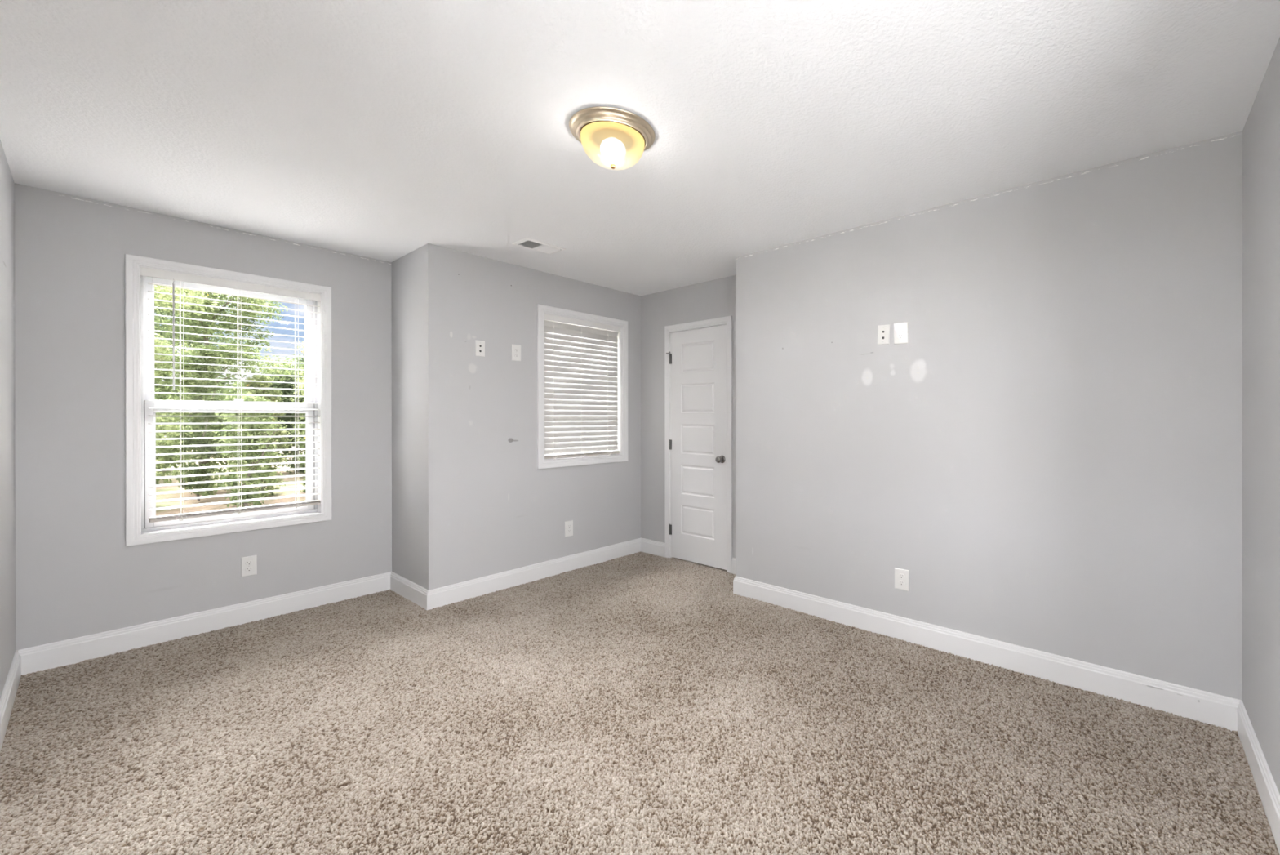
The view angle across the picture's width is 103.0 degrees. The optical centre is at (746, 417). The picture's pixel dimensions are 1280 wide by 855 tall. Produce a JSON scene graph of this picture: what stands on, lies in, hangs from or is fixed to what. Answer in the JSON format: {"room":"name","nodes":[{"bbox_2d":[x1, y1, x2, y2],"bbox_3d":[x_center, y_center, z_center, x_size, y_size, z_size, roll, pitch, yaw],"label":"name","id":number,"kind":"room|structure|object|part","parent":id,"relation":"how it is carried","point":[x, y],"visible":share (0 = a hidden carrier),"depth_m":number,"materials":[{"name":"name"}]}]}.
{"room":"empty bedroom","nodes":[
{"label":"empty bedroom","id":0,"kind":"room"},
{"bbox_2d":[0,139,15,697],"bbox_3d":[-1.717,0.069,0.925,4.906,2.460,0.160,0,0,37],"label":"wall","id":1,"kind":"structure","parent":0,"point":[7,420],"depth_m":2.24,"materials":[{"name":"paint"}]},
{"bbox_2d":[0,649,21,751],"bbox_3d":[-1.726,1.220,1.045,4.746,0.140,0.016,0,0,37],"label":"baseboard","id":2,"kind":"structure","parent":1,"relation":"attached to","point":[11,686],"depth_m":2.16,"materials":[{"name":"white paint"}]},
{"bbox_2d":[14,182,391,649],"bbox_3d":[-3.213,0.066,3.139,0.160,2.460,1.863,0,0,37],"label":"wall","id":3,"kind":"structure","parent":0,"point":[77,575],"depth_m":2.73,"materials":[{"name":"paint"}]},
{"bbox_2d":[15,571,391,675],"bbox_3d":[-3.127,1.218,3.107,0.016,0.140,1.593,0,0,37],"label":"baseboard","id":4,"kind":"structure","parent":3,"relation":"attached to","point":[76,650],"depth_m":2.92,"materials":[{"name":"white paint"}]},
{"bbox_2d":[124,253,332,546],"bbox_3d":[-3.196,-0.099,3.147,0.178,1.604,0.893,0,0,37],"label":"window","id":5,"kind":"structure","parent":3,"relation":"in","point":[139,530],"depth_m":3.00,"materials":[{"name":"white paint"}]},
{"bbox_3d":[-3.251,-0.435,3.188,0.024,0.773,0.749,0,0,37],"label":"sash","id":6,"kind":"part","parent":5,"relation":"part of","materials":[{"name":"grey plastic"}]},
{"bbox_3d":[-3.226,0.263,3.170,0.026,0.734,0.749,0,0,37],"label":"sash","id":7,"kind":"part","parent":5,"relation":"part of","materials":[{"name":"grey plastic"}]},
{"bbox_2d":[140,266,319,522],"bbox_3d":[-3.164,-0.124,3.123,0.074,1.446,0.782,0,0,37],"label":"window blind","id":8,"kind":"object","parent":5,"relation":"attached to","point":[148,272],"visible":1,"depth_m":3.08,"materials":[{"name":"white plastic"}]},
{"bbox_3d":[-3.316,-0.100,2.934,0.061,1.394,0.046,0,0,37],"label":"ladder cord","id":9,"kind":"part","parent":8,"relation":"part of","materials":[{"name":"white fabric"}]},
{"bbox_3d":[-3.161,0.582,3.141,0.052,0.016,0.753,0,0,37],"label":"rail","id":10,"kind":"part","parent":8,"relation":"part of","materials":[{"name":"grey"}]},
{"bbox_3d":[-3.170,-0.101,3.125,0.061,1.394,0.046,0,0,37],"label":"ladder cord","id":11,"kind":"part","parent":8,"relation":"part of","materials":[{"name":"white fabric"}]},
{"bbox_3d":[-3.004,-0.101,3.342,0.061,1.394,0.046,0,0,37],"label":"ladder cord","id":12,"kind":"part","parent":8,"relation":"part of","materials":[{"name":"white fabric"}]},
{"bbox_2d":[240,555,257,577],"bbox_3d":[-3.112,0.926,3.133,0.008,0.122,0.070,0,0,37],"label":"power outlet","id":13,"kind":"object","parent":3,"relation":"attached to","point":[249,563],"visible":1,"depth_m":3.13,"materials":[{"name":"white plastic"}]},
{"bbox_2d":[245,566,253,571],"bbox_3d":[-3.110,0.946,3.132,0.003,0.028,0.034,0,0,37],"label":"receptacle","id":14,"kind":"object","parent":13,"relation":"attached to","point":[247,568],"depth_m":3.13,"materials":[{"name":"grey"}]},
{"bbox_2d":[245,560,253,565],"bbox_3d":[-3.110,0.907,3.132,0.003,0.028,0.034,0,0,37],"label":"receptacle","id":15,"kind":"object","parent":13,"relation":"attached to","point":[248,562],"depth_m":3.13,"materials":[{"name":"grey plastic"}]},
{"bbox_2d":[391,243,428,590],"bbox_3d":[-2.351,0.065,3.583,0.670,2.460,0.110,0,0,37],"label":"wall","id":16,"kind":"structure","parent":0,"point":[409,272],"depth_m":3.52,"materials":[{"name":"paint"}]},
{"bbox_2d":[390,571,427,609],"bbox_3d":[-2.382,1.217,3.530,0.686,0.140,0.016,0,0,37],"label":"baseboard","id":17,"kind":"structure","parent":16,"relation":"attached to","point":[401,585],"depth_m":3.51,"materials":[{"name":"white paint"}]},
{"bbox_2d":[427,243,640,590],"bbox_3d":[-1.444,0.063,4.350,0.160,2.460,2.429,0,0,37],"label":"wall","id":18,"kind":"structure","parent":0,"point":[491,510],"depth_m":3.75,"materials":[{"name":"paint"}]},
{"bbox_2d":[475,339,484,356],"bbox_3d":[-1.910,-0.500,3.597,0.013,0.114,0.066,0,0,37],"label":"cable jack","id":19,"kind":"object","parent":18,"relation":"attached to","point":[479,344],"visible":1,"depth_m":3.60,"materials":[{"name":"white plastic"}]},
{"bbox_2d":[511,344,520,360],"bbox_3d":[-1.749,-0.498,3.811,0.008,0.121,0.072,0,0,37],"label":"power outlet","id":20,"kind":"object","parent":18,"relation":"attached to","point":[516,348],"visible":1,"depth_m":3.81,"materials":[{"name":"white plastic"}]},
{"bbox_2d":[426,537,640,609],"bbox_3d":[-1.560,1.216,4.053,0.016,0.140,1.845,0,0,37],"label":"baseboard","id":21,"kind":"structure","parent":18,"relation":"attached to","point":[455,593],"depth_m":3.86,"materials":[{"name":"white paint"}]},
{"bbox_2d":[564,520,573,537],"bbox_3d":[-1.475,0.920,4.171,0.008,0.128,0.076,0,0,37],"label":"power outlet","id":22,"kind":"object","parent":18,"relation":"attached to","point":[568,524],"visible":1,"depth_m":4.17,"materials":[{"name":"white plastic"}]},
{"bbox_2d":[537,303,627,469],"bbox_3d":[-1.436,-0.249,4.346,0.178,1.301,0.891,0,0,37],"label":"window","id":23,"kind":"structure","parent":18,"relation":"in","point":[622,336],"depth_m":4.27,"materials":[{"name":"white paint"}]},
{"bbox_3d":[-1.475,-0.246,4.375,0.040,1.135,0.733,0,0,37],"label":"fixed sash","id":24,"kind":"part","parent":23,"relation":"part of","materials":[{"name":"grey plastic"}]},
{"bbox_3d":[-1.474,-0.249,4.375,0.081,1.185,0.775,0,0,37],"label":"frame","id":25,"kind":"part","parent":23,"relation":"part of","materials":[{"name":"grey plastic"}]},
{"bbox_2d":[544,313,620,459],"bbox_3d":[-1.409,-0.251,4.325,0.061,1.176,0.764,0,0,37],"label":"window blind","id":26,"kind":"object","parent":23,"relation":"attached to","point":[581,364],"visible":0.86,"depth_m":4.30,"materials":[{"name":"white plastic"}]},
{"bbox_3d":[-1.572,-0.227,4.094,0.040,1.124,0.046,0,0,37],"label":"ladder cord","id":27,"kind":"part","parent":26,"relation":"part of","materials":[{"name":"white fabric"}]},
{"bbox_3d":[-1.413,0.320,4.325,0.052,0.016,0.748,0,0,37],"label":"rail","id":28,"kind":"part","parent":26,"relation":"part of","materials":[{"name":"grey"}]},
{"bbox_3d":[-1.411,-0.228,4.305,0.040,1.124,0.046,0,0,37],"label":"ladder cord","id":29,"kind":"part","parent":26,"relation":"part of","materials":[{"name":"white plastic"}]},
{"bbox_3d":[-1.245,-0.228,4.523,0.040,1.124,0.046,0,0,37],"label":"ladder cord","id":30,"kind":"part","parent":26,"relation":"part of","materials":[{"name":"white fabric"}]},
{"bbox_2d":[0,551,1279,854],"bbox_3d":[-0.571,1.278,2.558,4.746,0.026,3.823,0,0,37],"label":"floor","id":31,"kind":"structure","parent":0,"point":[682,713],"depth_m":1.98,"materials":[{"name":"beige carpet"}]},
{"bbox_2d":[0,0,1279,295],"bbox_3d":[-0.515,-1.265,2.629,5.066,0.200,4.333,0,0,37],"label":"ceiling","id":32,"kind":"structure","parent":0,"point":[383,130],"depth_m":1.88,"materials":[{"name":"white paint"}]},
{"bbox_2d":[511,237,565,254],"bbox_3d":[-1.405,-1.157,3.396,0.195,0.016,0.285,0,0,37],"label":"ceiling vent","id":33,"kind":"object","parent":32,"relation":"in","point":[526,242],"visible":1,"depth_m":3.38,"materials":[{"name":"white metal"}]},
{"bbox_2d":[568,106,655,169],"bbox_3d":[-0.541,-1.089,2.031,0.337,0.151,0.337,0,0,37],"label":"ceiling light","id":34,"kind":"object","parent":32,"relation":"attached to","point":[613,138],"visible":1,"depth_m":1.95,"materials":[{"name":"silver metal"}]},
{"bbox_3d":[-0.541,-1.131,2.031,0.256,0.003,0.256,0,0,37],"label":"lampholder plate","id":35,"kind":"part","parent":34,"relation":"part of","materials":[{"name":"yellow glass"}]},
{"bbox_2d":[640,275,736,558],"bbox_3d":[-0.289,0.062,4.587,1.708,2.460,0.550,0,0,37],"label":"wall","id":36,"kind":"structure","parent":0,"point":[716,298],"depth_m":4.62,"materials":[{"name":"paint"}]},
{"bbox_2d":[640,537,665,557],"bbox_3d":[-0.876,1.214,4.682,0.341,0.140,0.016,0,0,37],"label":"baseboard","id":37,"kind":"structure","parent":36,"relation":"attached to","point":[650,546],"depth_m":4.67,"materials":[{"name":"white paint"}]},
{"bbox_2d":[664,315,732,573],"bbox_3d":[-0.408,0.222,4.365,0.781,2.121,0.188,0,0,37],"label":"door","id":38,"kind":"structure","parent":36,"relation":"in","point":[698,354],"depth_m":4.33,"materials":[{"name":"white paint"}]},
{"bbox_2d":[731,557,736,573],"bbox_3d":[0.012,1.215,4.004,0.322,0.140,0.016,0,0,37],"label":"baseboard","id":39,"kind":"structure","parent":36,"relation":"attached to","point":[733,560],"depth_m":4.08,"materials":[{"name":"white paint"}]},
{"bbox_2d":[736,130,1242,699],"bbox_3d":[1.203,0.063,3.003,2.787,2.460,0.558,0,0,37],"label":"wall","id":40,"kind":"structure","parent":0,"point":[1051,454],"depth_m":2.51,"materials":[{"name":"paint"}]},
{"bbox_2d":[877,324,889,344],"bbox_3d":[0.806,-0.491,2.945,0.077,0.116,0.013,0,0,37],"label":"cable jack","id":41,"kind":"object","parent":40,"relation":"attached to","point":[883,331],"visible":1,"depth_m":2.94,"materials":[{"name":"white plastic"}]},
{"bbox_2d":[893,321,907,344],"bbox_3d":[0.890,-0.489,2.885,0.083,0.121,0.008,0,0,37],"label":"power outlet","id":42,"kind":"object","parent":40,"relation":"attached to","point":[900,329],"visible":1,"depth_m":2.88,"materials":[{"name":"white plastic"}]},
{"bbox_2d":[894,567,909,591],"bbox_3d":[0.895,0.930,2.883,0.084,0.120,0.008,0,0,37],"label":"power outlet","id":43,"kind":"object","parent":40,"relation":"attached to","point":[901,575],"visible":1,"depth_m":2.88,"materials":[{"name":"white plastic"}]},
{"bbox_2d":[898,580,904,585],"bbox_3d":[0.894,0.949,2.881,0.034,0.028,0.003,0,0,37],"label":"receptacle","id":44,"kind":"object","parent":43,"relation":"attached to","point":[900,582],"depth_m":2.88,"materials":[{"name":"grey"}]},
{"bbox_2d":[898,573,904,578],"bbox_3d":[0.894,0.910,2.881,0.034,0.028,0.003,0,0,37],"label":"receptacle","id":45,"kind":"object","parent":43,"relation":"attached to","point":[901,575],"depth_m":2.88,"materials":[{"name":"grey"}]},
{"bbox_2d":[733,576,1241,731],"bbox_3d":[0.960,1.216,2.830,2.642,0.140,0.016,0,0,37],"label":"baseboard","id":46,"kind":"structure","parent":40,"relation":"attached to","point":[1209,708],"depth_m":2.51,"materials":[{"name":"white paint"}]},
{"bbox_2d":[1241,37,1279,794],"bbox_3d":[1.190,0.067,0.822,0.160,2.460,3.525,0,0,37],"label":"wall","id":47,"kind":"structure","parent":0,"point":[1260,663],"depth_m":1.74,"materials":[{"name":"paint"}]},
{"bbox_2d":[1237,700,1279,854],"bbox_3d":[1.079,1.219,0.821,0.016,0.140,3.065,0,0,37],"label":"baseboard","id":48,"kind":"structure","parent":47,"relation":"attached to","point":[1269,795],"depth_m":1.68,"materials":[{"name":"white paint"}]},
{"label":"outside","id":49,"kind":"structure","parent":0,"visible":0},
{"bbox_2d":[155,435,306,515],"bbox_3d":[-23.841,1.718,18.211,100.000,0.100,120.000,0,0,37],"label":"ground","id":50,"kind":"structure","parent":49,"point":[166,488],"depth_m":10.94,"materials":[{"name":"soil"}]},
{"bbox_2d":[154,369,164,476],"bbox_3d":[-11.893,0.250,9.604,0.975,3.047,0.989,0,0,37],"label":"shrub","id":51,"kind":"object","parent":50,"relation":"on","point":[157,457],"visible":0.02,"depth_m":9.88,"materials":[{"name":"green plant"}]},
{"bbox_2d":[154,351,195,484],"bbox_3d":[-16.282,-0.217,12.715,3.150,4.021,3.029,0,0,-29],"label":"shrub","id":52,"kind":"object","parent":50,"relation":"on","point":[162,388],"visible":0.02,"depth_m":13.27,"materials":[{"name":"green plant"}]},
{"bbox_2d":[154,284,221,475],"bbox_3d":[-10.765,-2.012,7.975,3.349,7.582,2.814,0,0,14],"label":"tree","id":53,"kind":"object","parent":50,"relation":"on","point":[191,292],"visible":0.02,"depth_m":8.73,"materials":[{"name":"green plant"}]},
{"bbox_2d":[166,343,227,501],"bbox_3d":[-11.344,0.123,10.346,0.821,3.302,0.920,0,0,-2],"label":"tree","id":54,"kind":"object","parent":50,"relation":"on","point":[201,353],"visible":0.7,"depth_m":10.25,"materials":[{"name":"green plant"}]},
{"bbox_2d":[154,285,240,469],"bbox_3d":[-19.669,-3.015,16.080,4.940,9.648,5.139,0,0,-37],"label":"tree","id":55,"kind":"object","parent":50,"relation":"on","point":[221,340],"visible":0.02,"depth_m":16.95,"materials":[{"name":"green plant"}]},
{"bbox_2d":[154,284,297,488],"bbox_3d":[-12.944,-1.343,11.864,3.486,6.236,2.771,0,0,-9],"label":"tree","id":56,"kind":"object","parent":50,"relation":"on","point":[243,300],"visible":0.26,"depth_m":11.64,"materials":[{"name":"green plant"}]},
{"bbox_2d":[208,391,284,507],"bbox_3d":[-9.387,0.646,9.429,1.021,2.267,1.068,0,0,37],"label":"tree","id":57,"kind":"object","parent":50,"relation":"on","point":[246,398],"visible":0.66,"depth_m":9.34,"materials":[{"name":"green plant"}]},
{"bbox_2d":[231,374,292,497],"bbox_3d":[-10.761,0.391,11.151,0.887,2.762,0.905,0,0,9],"label":"shrub","id":58,"kind":"object","parent":50,"relation":"on","point":[249,384],"visible":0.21,"depth_m":11.11,"materials":[{"name":"green plant"}]},
{"bbox_2d":[229,360,306,473],"bbox_3d":[-14.196,-0.043,15.599,2.982,3.643,2.923,0,0,37],"label":"shrub","id":59,"kind":"object","parent":50,"relation":"on","point":[277,385],"visible":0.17,"depth_m":15.21,"materials":[{"name":"green plant"}]},
{"bbox_2d":[277,351,304,368],"bbox_3d":[-15.231,-0.905,18.691,3.268,5.412,3.645,0,0,-4],"label":"tree","id":60,"kind":"object","parent":50,"relation":"on","point":[301,359],"visible":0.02,"depth_m":17.57,"materials":[{"name":"green plant"}]},
{"bbox_2d":[281,340,306,474],"bbox_3d":[-8.365,-0.382,11.014,2.505,4.316,2.488,0,0,-15],"label":"tree","id":61,"kind":"object","parent":50,"relation":"on","point":[302,386],"visible":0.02,"depth_m":10.10,"materials":[{"name":"green plant"}]},
{"bbox_2d":[293,362,306,492],"bbox_3d":[-10.172,0.153,11.874,0.917,3.235,0.908,0,0,37],"label":"shrub","id":62,"kind":"object","parent":50,"relation":"on","point":[303,365],"visible":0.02,"depth_m":11.62,"materials":[{"name":"green plant"}]}
]}

